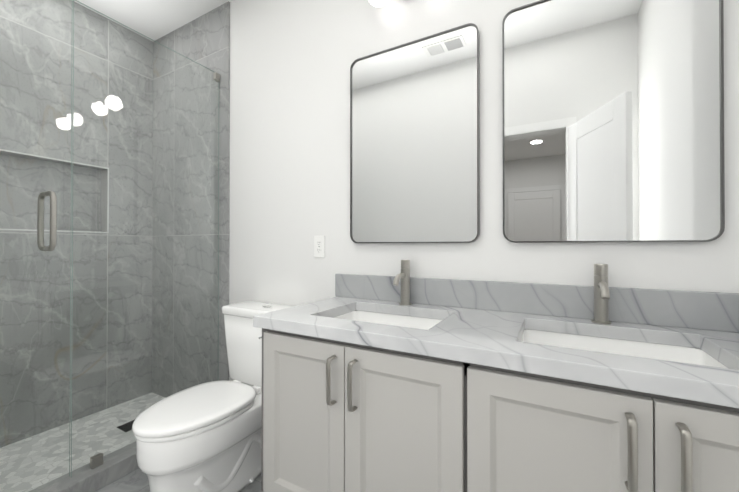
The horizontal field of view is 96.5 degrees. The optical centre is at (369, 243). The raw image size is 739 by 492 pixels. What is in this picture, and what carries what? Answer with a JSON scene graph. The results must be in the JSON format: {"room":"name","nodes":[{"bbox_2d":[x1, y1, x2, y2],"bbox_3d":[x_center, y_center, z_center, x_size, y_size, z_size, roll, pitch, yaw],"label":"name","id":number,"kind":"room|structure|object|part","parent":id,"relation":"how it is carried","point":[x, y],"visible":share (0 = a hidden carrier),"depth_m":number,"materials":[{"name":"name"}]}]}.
{"room":"bathroom","nodes":[
{"label":"bathroom","id":0,"kind":"room"},
{"bbox_2d":[0,0,152,447],"bbox_3d":[-2.074,-0.210,1.957,0.090,2.740,1.460,0,0,29],"label":"wall tiles","id":1,"kind":"structure","parent":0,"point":[92,44],"depth_m":2.15,"materials":[{"name":"grey tile"}]},
{"bbox_2d":[74,0,233,41],"bbox_3d":[-1.222,-1.633,-0.242,3.937,0.080,4.700,0,0,29],"label":"ceiling","id":2,"kind":"structure","parent":0,"point":[154,20],"depth_m":2.25,"materials":[{"name":"white paint"}]},
{"bbox_2d":[96,468,262,491],"bbox_3d":[-0.647,1.180,1.092,3.237,0.050,1.580,0,0,29],"label":"floor","id":3,"kind":"structure","parent":0,"point":[136,480],"depth_m":1.58,"materials":[{"name":"tile"}]},
{"bbox_2d":[0,392,164,491],"bbox_3d":[-1.718,1.153,1.746,0.731,0.012,1.448,0,0,29],"label":"mosaic shower floor","id":4,"kind":"structure","parent":3,"relation":"on","point":[45,443],"depth_m":1.86,"materials":[{"name":"grey tile"}]},
{"bbox_2d":[117,420,133,431],"bbox_3d":[-1.505,1.146,2.080,0.110,0.003,0.110,0,0,29],"label":"shower drain","id":5,"kind":"object","parent":4,"relation":"on","point":[127,426],"depth_m":2.06,"materials":[{"name":"grey metal"}]},
{"bbox_2d":[29,441,138,491],"bbox_3d":[-1.345,1.115,1.540,0.120,0.085,1.448,0,0,29],"label":"curb","id":6,"kind":"object","parent":3,"relation":"on","point":[113,467],"visible":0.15,"depth_m":1.56,"materials":[{"name":"tile"}]},
{"bbox_2d":[0,0,219,491],"bbox_3d":[-1.345,-0.028,1.547,0.157,2.200,1.445,0,0,29],"label":"glass","id":7,"kind":"object","parent":6,"relation":"on","point":[96,460],"visible":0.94,"depth_m":1.53,"materials":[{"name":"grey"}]},
{"bbox_3d":[-1.406,-0.098,1.437,0.157,0.261,0.020,0,0,29],"label":"handle","id":8,"kind":"part","parent":7,"relation":"part of","materials":[{"name":"silver metal"}]},
{"bbox_2d":[132,301,292,491],"bbox_3d":[-0.677,0.750,1.579,0.568,0.815,0.760,0,0,29],"label":"toilet","id":9,"kind":"object","parent":3,"relation":"on","point":[205,437],"visible":0.83,"depth_m":1.46,"materials":[{"name":"white ceramic"}]},
{"bbox_3d":[-0.778,0.754,1.486,0.380,0.018,0.487,0,0,29],"label":"seat","id":10,"kind":"part","parent":9,"relation":"part of","materials":[{"name":"white plastic"}]},
{"bbox_3d":[-0.719,0.962,1.592,0.378,0.392,0.716,0,0,29],"label":"bowl","id":11,"kind":"part","parent":9,"relation":"part of","materials":[{"name":"white ceramic"}]},
{"bbox_3d":[-0.588,0.580,1.832,0.462,0.373,0.198,0,0,29],"label":"tank","id":12,"kind":"part","parent":9,"relation":"part of","materials":[{"name":"white ceramic"}]},
{"bbox_3d":[-0.587,0.371,1.834,0.482,0.045,0.215,0,0,29],"label":"lid","id":13,"kind":"part","parent":9,"relation":"part of","materials":[{"name":"white ceramic"}]},
{"bbox_2d":[253,323,738,491],"bbox_3d":[0.353,0.734,1.107,1.492,0.842,0.586,0,0,29],"label":"bathroom vanity","id":14,"kind":"object","parent":3,"relation":"on","point":[403,381],"depth_m":0.88,"materials":[{"name":"grey wood"}]},
{"bbox_2d":[253,295,738,402],"bbox_3d":[0.354,0.293,1.124,1.504,0.043,0.559,0,0,29],"label":"countertop","id":15,"kind":"structure","parent":14,"relation":"on","point":[485,333],"depth_m":0.97,"materials":[{"name":"white stone"}]},
{"bbox_2d":[333,307,444,330],"bbox_3d":[0.059,0.384,1.297,0.532,0.162,0.399,0,0,29],"label":"sink","id":16,"kind":"object","parent":15,"relation":"in","point":[370,314],"depth_m":1.46,"materials":[{"name":"white ceramic"}]},
{"bbox_2d":[393,259,412,306],"bbox_3d":[0.140,0.171,1.445,0.056,0.201,0.144,0,0,29],"label":"faucet","id":17,"kind":"object","parent":15,"relation":"on","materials":[{"name":"silver metal"}]},
{"bbox_2d":[589,264,612,322],"bbox_3d":[0.775,0.169,1.094,0.056,0.201,0.144,0,0,29],"label":"faucet","id":18,"kind":"object","parent":15,"relation":"on","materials":[{"name":"silver metal"}]},
{"bbox_2d":[521,323,732,366],"bbox_3d":[0.694,0.382,0.946,0.532,0.162,0.399,0,0,29],"label":"sink","id":19,"kind":"object","parent":15,"relation":"in","point":[559,336],"depth_m":1.07,"materials":[{"name":"white ceramic"}]},
{"bbox_2d":[229,0,738,380],"bbox_3d":[-0.236,-0.211,1.845,3.637,2.740,0.120,0,0,29],"label":"wall","id":20,"kind":"structure","parent":0,"point":[291,61],"depth_m":1.73,"materials":[{"name":"white paint"}]},
{"bbox_2d":[0,149,108,232],"bbox_3d":[-2.035,-0.305,1.936,0.004,0.456,0.856,0,0,29],"label":"trim","id":21,"kind":"structure","parent":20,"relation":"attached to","point":[76,163],"depth_m":2.17,"materials":[{"name":"grey"}]},
{"bbox_2d":[152,1,229,397],"bbox_3d":[-1.300,-0.208,2.356,0.880,2.740,0.012,0,0,29],"label":"wall tile","id":22,"kind":"structure","parent":20,"relation":"attached to","point":[204,40],"depth_m":2.33,"materials":[{"name":"grey tile"}]},
{"bbox_2d":[314,236,324,257],"bbox_3d":[-0.272,0.016,1.789,0.072,0.120,0.009,0,0,29],"label":"electrical outlet","id":23,"kind":"object","parent":20,"relation":"attached to","point":[319,246],"visible":1,"depth_m":1.78,"materials":[{"name":"white plastic"}]},
{"bbox_2d":[368,0,409,6],"bbox_3d":[0.155,-1.173,1.483,0.356,0.126,0.142,0,0,29],"label":"sconce","id":24,"kind":"object","parent":20,"relation":"attached to","point":[378,3],"visible":1,"depth_m":1.53,"materials":[{"name":"white glass"}]},
{"bbox_2d":[350,23,479,242],"bbox_3d":[0.183,-0.465,1.530,0.629,0.925,0.026,0,0,29],"label":"mirror","id":25,"kind":"object","parent":20,"relation":"attached to","point":[415,141],"visible":0.98,"depth_m":1.50,"materials":[{"name":"silver metal"}]},
{"bbox_2d":[335,274,738,332],"bbox_3d":[0.484,0.213,1.361,1.504,0.118,0.020,0,0,29],"label":"backsplash","id":26,"kind":"structure","parent":20,"relation":"attached to","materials":[{"name":"stone"}]},
{"bbox_2d":[502,0,724,242],"bbox_3d":[0.818,-0.467,1.179,0.636,0.925,0.026,0,0,29],"label":"mirror","id":27,"kind":"object","parent":20,"relation":"attached to","point":[613,120],"visible":0.98,"depth_m":1.15,"materials":[{"name":"silver metal"}]}
]}

